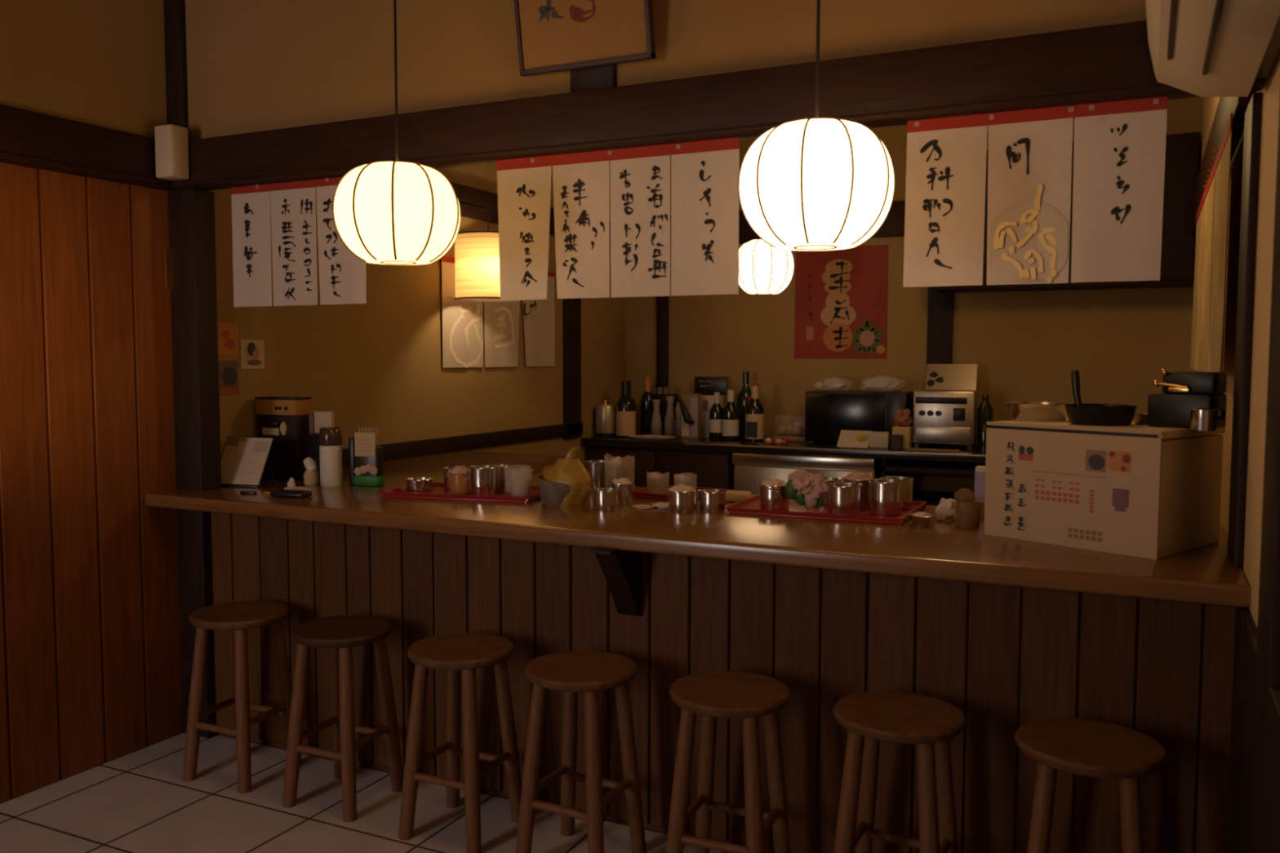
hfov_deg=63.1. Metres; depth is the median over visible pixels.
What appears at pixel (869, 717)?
bar stool
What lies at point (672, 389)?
jar
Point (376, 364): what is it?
wall
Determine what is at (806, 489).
bouquet
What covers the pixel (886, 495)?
steel cup
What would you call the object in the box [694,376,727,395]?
blackboard
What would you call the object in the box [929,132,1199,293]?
upper cabinet
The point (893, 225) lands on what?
trim
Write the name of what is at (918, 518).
bowl
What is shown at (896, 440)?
tin
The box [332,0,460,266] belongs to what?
paper lantern
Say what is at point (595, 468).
steel cup
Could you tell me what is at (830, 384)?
plastic bag
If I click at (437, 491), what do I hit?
tray
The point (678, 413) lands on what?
glass carafe
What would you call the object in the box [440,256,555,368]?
banner
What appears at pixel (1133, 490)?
box
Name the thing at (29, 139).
trim
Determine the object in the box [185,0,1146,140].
wall
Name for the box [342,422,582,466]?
trim
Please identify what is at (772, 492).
steel cup
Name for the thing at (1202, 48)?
air conditioner
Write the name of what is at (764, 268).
paper lantern
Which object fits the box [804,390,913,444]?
microwave oven
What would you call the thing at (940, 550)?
countertop
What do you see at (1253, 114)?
trim
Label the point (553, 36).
framed picture
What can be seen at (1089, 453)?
print
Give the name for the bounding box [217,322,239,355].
leaflet
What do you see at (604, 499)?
steel cup
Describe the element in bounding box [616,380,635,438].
bottle
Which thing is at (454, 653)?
bar stool
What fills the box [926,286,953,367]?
trim
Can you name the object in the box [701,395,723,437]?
box
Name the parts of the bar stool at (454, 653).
leg, leg, seat, leg, leg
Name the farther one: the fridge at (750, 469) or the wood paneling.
the fridge at (750, 469)
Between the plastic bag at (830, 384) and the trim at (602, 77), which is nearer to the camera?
the trim at (602, 77)
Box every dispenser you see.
[302,457,318,484]
[309,411,333,480]
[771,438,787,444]
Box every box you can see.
[154,124,189,181]
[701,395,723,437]
[868,431,888,448]
[892,426,912,448]
[983,417,1225,559]
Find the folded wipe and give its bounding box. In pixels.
[284,477,311,490]
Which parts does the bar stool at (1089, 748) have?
leg, leg, seat, leg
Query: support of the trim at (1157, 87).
attached to the wall at (376, 364)
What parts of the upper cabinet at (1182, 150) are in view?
door, door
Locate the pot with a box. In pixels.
[1146,368,1226,428]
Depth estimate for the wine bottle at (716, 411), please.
7.19 m
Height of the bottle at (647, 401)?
0.429 m
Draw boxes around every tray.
[379,482,541,503]
[633,484,733,502]
[724,494,927,525]
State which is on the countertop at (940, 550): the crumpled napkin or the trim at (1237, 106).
the crumpled napkin
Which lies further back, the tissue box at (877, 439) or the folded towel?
the tissue box at (877, 439)
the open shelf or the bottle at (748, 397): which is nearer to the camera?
the open shelf
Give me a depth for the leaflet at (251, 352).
4.61 m
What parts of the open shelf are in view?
panel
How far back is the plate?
7.22 m
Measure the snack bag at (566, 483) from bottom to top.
0.215 m
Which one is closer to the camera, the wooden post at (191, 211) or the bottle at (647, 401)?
the wooden post at (191, 211)
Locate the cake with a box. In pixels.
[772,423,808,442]
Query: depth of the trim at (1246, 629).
2.28 m
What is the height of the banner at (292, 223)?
0.466 m
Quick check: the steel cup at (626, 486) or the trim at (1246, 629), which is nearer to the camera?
the trim at (1246, 629)
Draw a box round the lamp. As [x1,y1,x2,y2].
[454,200,522,302]
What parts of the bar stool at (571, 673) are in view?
leg, leg, seat, leg, leg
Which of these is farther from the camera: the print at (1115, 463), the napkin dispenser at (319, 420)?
the napkin dispenser at (319, 420)
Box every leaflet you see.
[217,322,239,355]
[218,360,239,395]
[240,339,264,368]
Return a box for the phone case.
[270,488,312,497]
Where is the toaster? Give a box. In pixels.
[912,364,977,450]
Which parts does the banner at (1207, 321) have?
cloth panel, cloth panel, cloth panel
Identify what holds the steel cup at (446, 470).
on the tray at (437, 491)
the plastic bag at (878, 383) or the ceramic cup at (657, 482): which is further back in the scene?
the plastic bag at (878, 383)
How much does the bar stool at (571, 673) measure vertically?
0.618 m
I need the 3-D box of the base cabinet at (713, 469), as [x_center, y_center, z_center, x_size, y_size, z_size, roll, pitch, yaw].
[0.248,0.600,7.449,1.070,0.935,0.662,2,4,26]
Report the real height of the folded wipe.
0.055 m
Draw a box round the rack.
[651,386,678,435]
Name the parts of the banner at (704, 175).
cloth panel, cloth panel, cloth panel, cloth panel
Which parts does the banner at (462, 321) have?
cloth panel, cloth panel, cloth panel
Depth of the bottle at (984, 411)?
6.49 m
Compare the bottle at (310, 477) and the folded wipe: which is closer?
the folded wipe
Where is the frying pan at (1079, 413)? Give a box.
[1063,370,1137,426]
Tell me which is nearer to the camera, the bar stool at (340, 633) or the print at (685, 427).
the bar stool at (340, 633)
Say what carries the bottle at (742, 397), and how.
on the countertop at (677, 443)
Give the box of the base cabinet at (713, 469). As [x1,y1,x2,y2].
[587,445,734,489]
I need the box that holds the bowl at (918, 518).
[907,511,935,526]
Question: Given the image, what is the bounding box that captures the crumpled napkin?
[935,497,956,521]
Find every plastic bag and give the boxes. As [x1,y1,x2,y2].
[813,377,853,391]
[861,374,906,391]
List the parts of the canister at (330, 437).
lid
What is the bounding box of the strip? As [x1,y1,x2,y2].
[164,248,171,288]
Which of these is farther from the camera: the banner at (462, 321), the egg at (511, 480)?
the banner at (462, 321)
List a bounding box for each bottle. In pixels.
[303,470,318,484]
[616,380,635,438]
[640,376,654,435]
[709,392,722,439]
[721,389,738,440]
[737,371,751,439]
[743,395,751,439]
[745,382,764,441]
[977,394,993,449]
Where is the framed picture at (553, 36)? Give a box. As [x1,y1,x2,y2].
[513,0,655,76]
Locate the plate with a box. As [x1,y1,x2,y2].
[627,434,675,439]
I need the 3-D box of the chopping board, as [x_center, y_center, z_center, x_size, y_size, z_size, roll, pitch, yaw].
[1.791,0.144,6.368,0.320,0.014,0.060,2,4,26]
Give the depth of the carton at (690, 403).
7.27 m
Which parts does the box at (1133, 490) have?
case lid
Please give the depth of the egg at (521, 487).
3.94 m
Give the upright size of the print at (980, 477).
0.100 m
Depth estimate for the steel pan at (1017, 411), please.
3.20 m
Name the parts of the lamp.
lamp shade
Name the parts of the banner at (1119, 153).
cloth panel, cloth panel, cloth panel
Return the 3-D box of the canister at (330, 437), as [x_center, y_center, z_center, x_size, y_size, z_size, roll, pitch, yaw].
[-1.290,0.117,4.345,0.092,0.265,0.092,2,4,26]
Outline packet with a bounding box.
[893,408,912,426]
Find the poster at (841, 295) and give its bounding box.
[794,244,888,358]
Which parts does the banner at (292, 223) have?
cloth panel, cloth panel, cloth panel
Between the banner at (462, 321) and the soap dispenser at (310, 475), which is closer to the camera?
the soap dispenser at (310, 475)
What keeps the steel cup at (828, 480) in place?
on the tray at (751, 506)
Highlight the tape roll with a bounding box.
[764,437,787,444]
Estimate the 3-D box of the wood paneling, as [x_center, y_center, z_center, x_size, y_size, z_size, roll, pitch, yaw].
[-3.028,0.314,1.940,0.020,2.224,5.180,2,4,26]
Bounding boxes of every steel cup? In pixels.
[404,476,432,491]
[443,466,453,490]
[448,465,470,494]
[468,465,497,496]
[488,464,511,491]
[584,459,604,488]
[591,487,620,511]
[610,477,635,504]
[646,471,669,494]
[667,483,697,513]
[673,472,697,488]
[697,488,726,512]
[758,478,789,510]
[822,477,841,505]
[826,482,862,515]
[841,471,875,509]
[868,478,904,515]
[880,475,914,510]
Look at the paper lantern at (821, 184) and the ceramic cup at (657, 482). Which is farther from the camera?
the ceramic cup at (657, 482)
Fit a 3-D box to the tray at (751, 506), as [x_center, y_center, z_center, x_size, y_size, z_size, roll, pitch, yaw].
[0.666,0.286,3.689,0.612,0.022,0.452,2,4,25]
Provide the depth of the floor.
3.55 m
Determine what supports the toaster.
on the countertop at (677, 443)
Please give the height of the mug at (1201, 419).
0.061 m
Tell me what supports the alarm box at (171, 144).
attached to the wall at (253, 65)
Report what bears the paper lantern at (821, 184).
hanging from the ceiling
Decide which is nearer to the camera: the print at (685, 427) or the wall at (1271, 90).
the wall at (1271, 90)
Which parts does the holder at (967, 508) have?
lid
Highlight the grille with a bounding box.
[172,128,188,176]
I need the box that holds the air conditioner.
[1145,0,1279,97]
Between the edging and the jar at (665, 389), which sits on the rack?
the jar at (665, 389)
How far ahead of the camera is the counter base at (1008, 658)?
3.20 m
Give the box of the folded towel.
[724,490,752,502]
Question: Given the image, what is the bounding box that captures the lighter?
[240,490,257,493]
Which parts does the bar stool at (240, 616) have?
leg, leg, seat, leg, leg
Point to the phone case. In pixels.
(282, 492)
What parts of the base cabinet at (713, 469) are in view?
door, door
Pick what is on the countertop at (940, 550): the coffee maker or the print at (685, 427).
the coffee maker
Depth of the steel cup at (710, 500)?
3.63 m
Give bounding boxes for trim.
[0,104,173,190]
[163,0,188,140]
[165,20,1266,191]
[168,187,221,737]
[172,78,1267,187]
[342,422,582,466]
[450,182,610,247]
[563,297,581,439]
[570,64,616,92]
[656,296,668,387]
[670,200,905,247]
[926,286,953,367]
[1191,91,1254,235]
[1226,607,1279,852]
[1227,92,1262,571]
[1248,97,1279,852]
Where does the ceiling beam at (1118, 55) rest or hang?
attached to the wall at (253, 65)
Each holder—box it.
[348,432,384,486]
[954,488,980,528]
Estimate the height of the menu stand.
0.200 m
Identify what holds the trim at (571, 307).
attached to the wall at (376, 364)
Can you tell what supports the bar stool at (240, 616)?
on the floor
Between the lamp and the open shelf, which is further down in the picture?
the open shelf
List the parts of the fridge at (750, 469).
door, door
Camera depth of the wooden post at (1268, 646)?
1.98 m
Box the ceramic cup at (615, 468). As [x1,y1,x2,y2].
[604,453,635,489]
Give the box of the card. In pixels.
[836,430,871,448]
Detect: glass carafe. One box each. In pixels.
[651,419,661,435]
[664,417,675,435]
[675,401,681,422]
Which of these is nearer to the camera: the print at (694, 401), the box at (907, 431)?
the box at (907, 431)
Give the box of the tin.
[889,434,903,448]
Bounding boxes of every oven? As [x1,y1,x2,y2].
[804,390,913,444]
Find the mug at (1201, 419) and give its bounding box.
[1190,408,1226,431]
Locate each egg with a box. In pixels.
[505,475,527,493]
[512,479,530,496]
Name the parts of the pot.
pot, pot lid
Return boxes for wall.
[0,0,625,480]
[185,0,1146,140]
[625,97,1200,493]
[1191,55,1279,627]
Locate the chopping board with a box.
[905,447,960,452]
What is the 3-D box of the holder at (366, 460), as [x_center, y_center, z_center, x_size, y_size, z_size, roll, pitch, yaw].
[-1.151,0.125,4.374,0.143,0.245,0.069,1,4,14]
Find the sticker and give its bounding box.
[1088,454,1104,470]
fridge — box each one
[732,452,881,494]
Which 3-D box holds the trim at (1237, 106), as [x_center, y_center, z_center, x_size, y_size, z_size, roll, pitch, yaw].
[2.471,-1.097,4.519,0.040,0.220,3.800,2,4,26]
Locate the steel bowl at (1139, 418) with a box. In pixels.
[1133,413,1147,424]
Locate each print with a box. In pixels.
[681,410,688,435]
[690,397,697,436]
[702,400,707,411]
[974,471,985,501]
[1084,448,1106,472]
[1107,450,1131,472]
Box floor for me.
[0,733,728,852]
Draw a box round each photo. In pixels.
[266,419,287,435]
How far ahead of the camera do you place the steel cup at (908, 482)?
3.64 m
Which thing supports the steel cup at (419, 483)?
on the tray at (437, 491)
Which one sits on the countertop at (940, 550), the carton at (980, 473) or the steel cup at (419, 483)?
the carton at (980, 473)
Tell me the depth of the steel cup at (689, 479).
4.01 m
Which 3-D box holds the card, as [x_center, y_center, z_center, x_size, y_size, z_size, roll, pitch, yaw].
[1.377,0.079,6.691,0.200,0.100,0.115,2,4,26]
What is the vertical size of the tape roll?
0.040 m
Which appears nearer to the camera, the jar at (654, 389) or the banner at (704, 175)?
the banner at (704, 175)
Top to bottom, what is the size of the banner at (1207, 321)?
0.743 m
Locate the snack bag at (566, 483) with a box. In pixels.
[537,446,591,507]
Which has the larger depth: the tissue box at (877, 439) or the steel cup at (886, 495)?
the tissue box at (877, 439)
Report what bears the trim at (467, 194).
attached to the wall at (376, 364)
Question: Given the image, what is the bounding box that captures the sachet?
[263,491,270,494]
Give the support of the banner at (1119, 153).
hanging from the wall at (253, 65)
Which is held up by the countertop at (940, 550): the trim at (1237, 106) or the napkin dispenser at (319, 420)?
the napkin dispenser at (319, 420)
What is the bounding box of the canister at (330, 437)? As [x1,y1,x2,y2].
[319,426,342,487]
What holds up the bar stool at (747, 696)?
on the floor
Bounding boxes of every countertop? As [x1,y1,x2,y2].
[145,450,1251,608]
[580,432,986,462]
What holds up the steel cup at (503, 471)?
on the tray at (437, 491)
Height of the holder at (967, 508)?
0.122 m
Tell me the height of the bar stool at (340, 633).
0.618 m
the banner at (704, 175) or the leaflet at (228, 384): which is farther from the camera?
the leaflet at (228, 384)
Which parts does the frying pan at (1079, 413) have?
handle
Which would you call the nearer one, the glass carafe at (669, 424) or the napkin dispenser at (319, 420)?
the napkin dispenser at (319, 420)
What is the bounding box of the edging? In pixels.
[684,442,986,457]
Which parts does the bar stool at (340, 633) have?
leg, leg, seat, leg, leg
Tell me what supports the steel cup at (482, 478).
on the tray at (437, 491)
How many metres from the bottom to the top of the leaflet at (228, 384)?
0.145 m
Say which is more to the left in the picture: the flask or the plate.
the flask
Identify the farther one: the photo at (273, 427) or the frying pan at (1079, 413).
the photo at (273, 427)
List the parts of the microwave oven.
door, control panel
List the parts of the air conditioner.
wall plate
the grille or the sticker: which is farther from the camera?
the grille
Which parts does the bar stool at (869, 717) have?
leg, leg, seat, leg, leg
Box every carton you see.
[678,393,701,439]
[974,465,985,515]
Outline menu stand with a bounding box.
[221,435,275,488]
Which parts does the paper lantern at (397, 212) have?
cord, lamp shade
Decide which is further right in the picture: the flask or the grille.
the flask
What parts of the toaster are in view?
knob, knob, knob, door, raised panel, dial plate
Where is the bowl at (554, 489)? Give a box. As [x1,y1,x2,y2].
[537,475,569,506]
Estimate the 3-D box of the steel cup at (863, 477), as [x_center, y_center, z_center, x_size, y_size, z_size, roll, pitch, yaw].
[0.775,0.223,3.692,0.120,0.130,0.121,2,4,26]
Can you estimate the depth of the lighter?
4.10 m
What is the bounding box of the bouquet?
[785,468,826,510]
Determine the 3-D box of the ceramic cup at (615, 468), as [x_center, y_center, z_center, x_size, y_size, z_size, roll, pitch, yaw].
[-0.084,0.185,4.214,0.124,0.150,0.125,2,4,26]
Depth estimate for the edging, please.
6.50 m
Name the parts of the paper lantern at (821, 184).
lamp shade, cord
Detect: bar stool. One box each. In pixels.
[182,600,302,793]
[281,615,403,822]
[398,632,521,852]
[515,650,646,852]
[666,671,791,852]
[833,690,966,852]
[1014,717,1167,852]
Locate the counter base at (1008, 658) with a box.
[211,512,1235,852]
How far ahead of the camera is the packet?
6.58 m
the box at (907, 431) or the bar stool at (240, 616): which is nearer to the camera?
the bar stool at (240, 616)
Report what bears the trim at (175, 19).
attached to the wall at (253, 65)
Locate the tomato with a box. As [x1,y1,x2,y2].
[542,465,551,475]
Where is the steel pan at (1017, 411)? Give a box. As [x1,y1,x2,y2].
[1004,401,1069,421]
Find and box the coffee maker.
[254,395,311,480]
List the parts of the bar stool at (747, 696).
leg, leg, seat, leg, leg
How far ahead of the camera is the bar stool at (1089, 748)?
2.52 m
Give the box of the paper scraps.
[632,502,668,509]
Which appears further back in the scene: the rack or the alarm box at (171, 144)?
the rack
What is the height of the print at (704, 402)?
0.080 m
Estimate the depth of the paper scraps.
3.72 m
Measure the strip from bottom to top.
0.160 m
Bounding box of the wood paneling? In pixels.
[0,162,182,804]
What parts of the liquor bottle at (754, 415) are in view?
label panel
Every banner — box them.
[231,177,366,306]
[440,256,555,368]
[496,137,739,300]
[902,96,1167,287]
[1190,113,1232,372]
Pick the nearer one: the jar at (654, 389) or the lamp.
the lamp
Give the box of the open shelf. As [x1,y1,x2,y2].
[881,458,985,506]
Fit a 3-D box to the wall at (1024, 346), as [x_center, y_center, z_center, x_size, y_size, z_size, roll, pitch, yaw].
[1.630,-0.487,7.151,3.810,3.150,0.120,2,4,26]
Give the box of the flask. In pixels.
[594,399,616,437]
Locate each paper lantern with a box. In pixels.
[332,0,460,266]
[737,0,894,251]
[738,238,794,294]
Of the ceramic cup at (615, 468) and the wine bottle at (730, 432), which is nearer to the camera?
the ceramic cup at (615, 468)
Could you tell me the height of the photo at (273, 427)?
0.071 m
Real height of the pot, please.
0.165 m
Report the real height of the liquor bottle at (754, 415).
0.396 m
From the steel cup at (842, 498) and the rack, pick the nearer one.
the steel cup at (842, 498)
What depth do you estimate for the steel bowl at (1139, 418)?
3.04 m
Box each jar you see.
[651,386,657,394]
[657,386,662,394]
[662,386,669,394]
[669,386,675,394]
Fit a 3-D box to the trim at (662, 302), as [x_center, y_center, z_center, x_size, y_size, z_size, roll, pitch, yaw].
[0.168,-0.726,7.764,0.090,1.560,0.030,2,4,26]
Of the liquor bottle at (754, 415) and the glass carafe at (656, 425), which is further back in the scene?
the glass carafe at (656, 425)
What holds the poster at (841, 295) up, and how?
attached to the wall at (1024, 346)

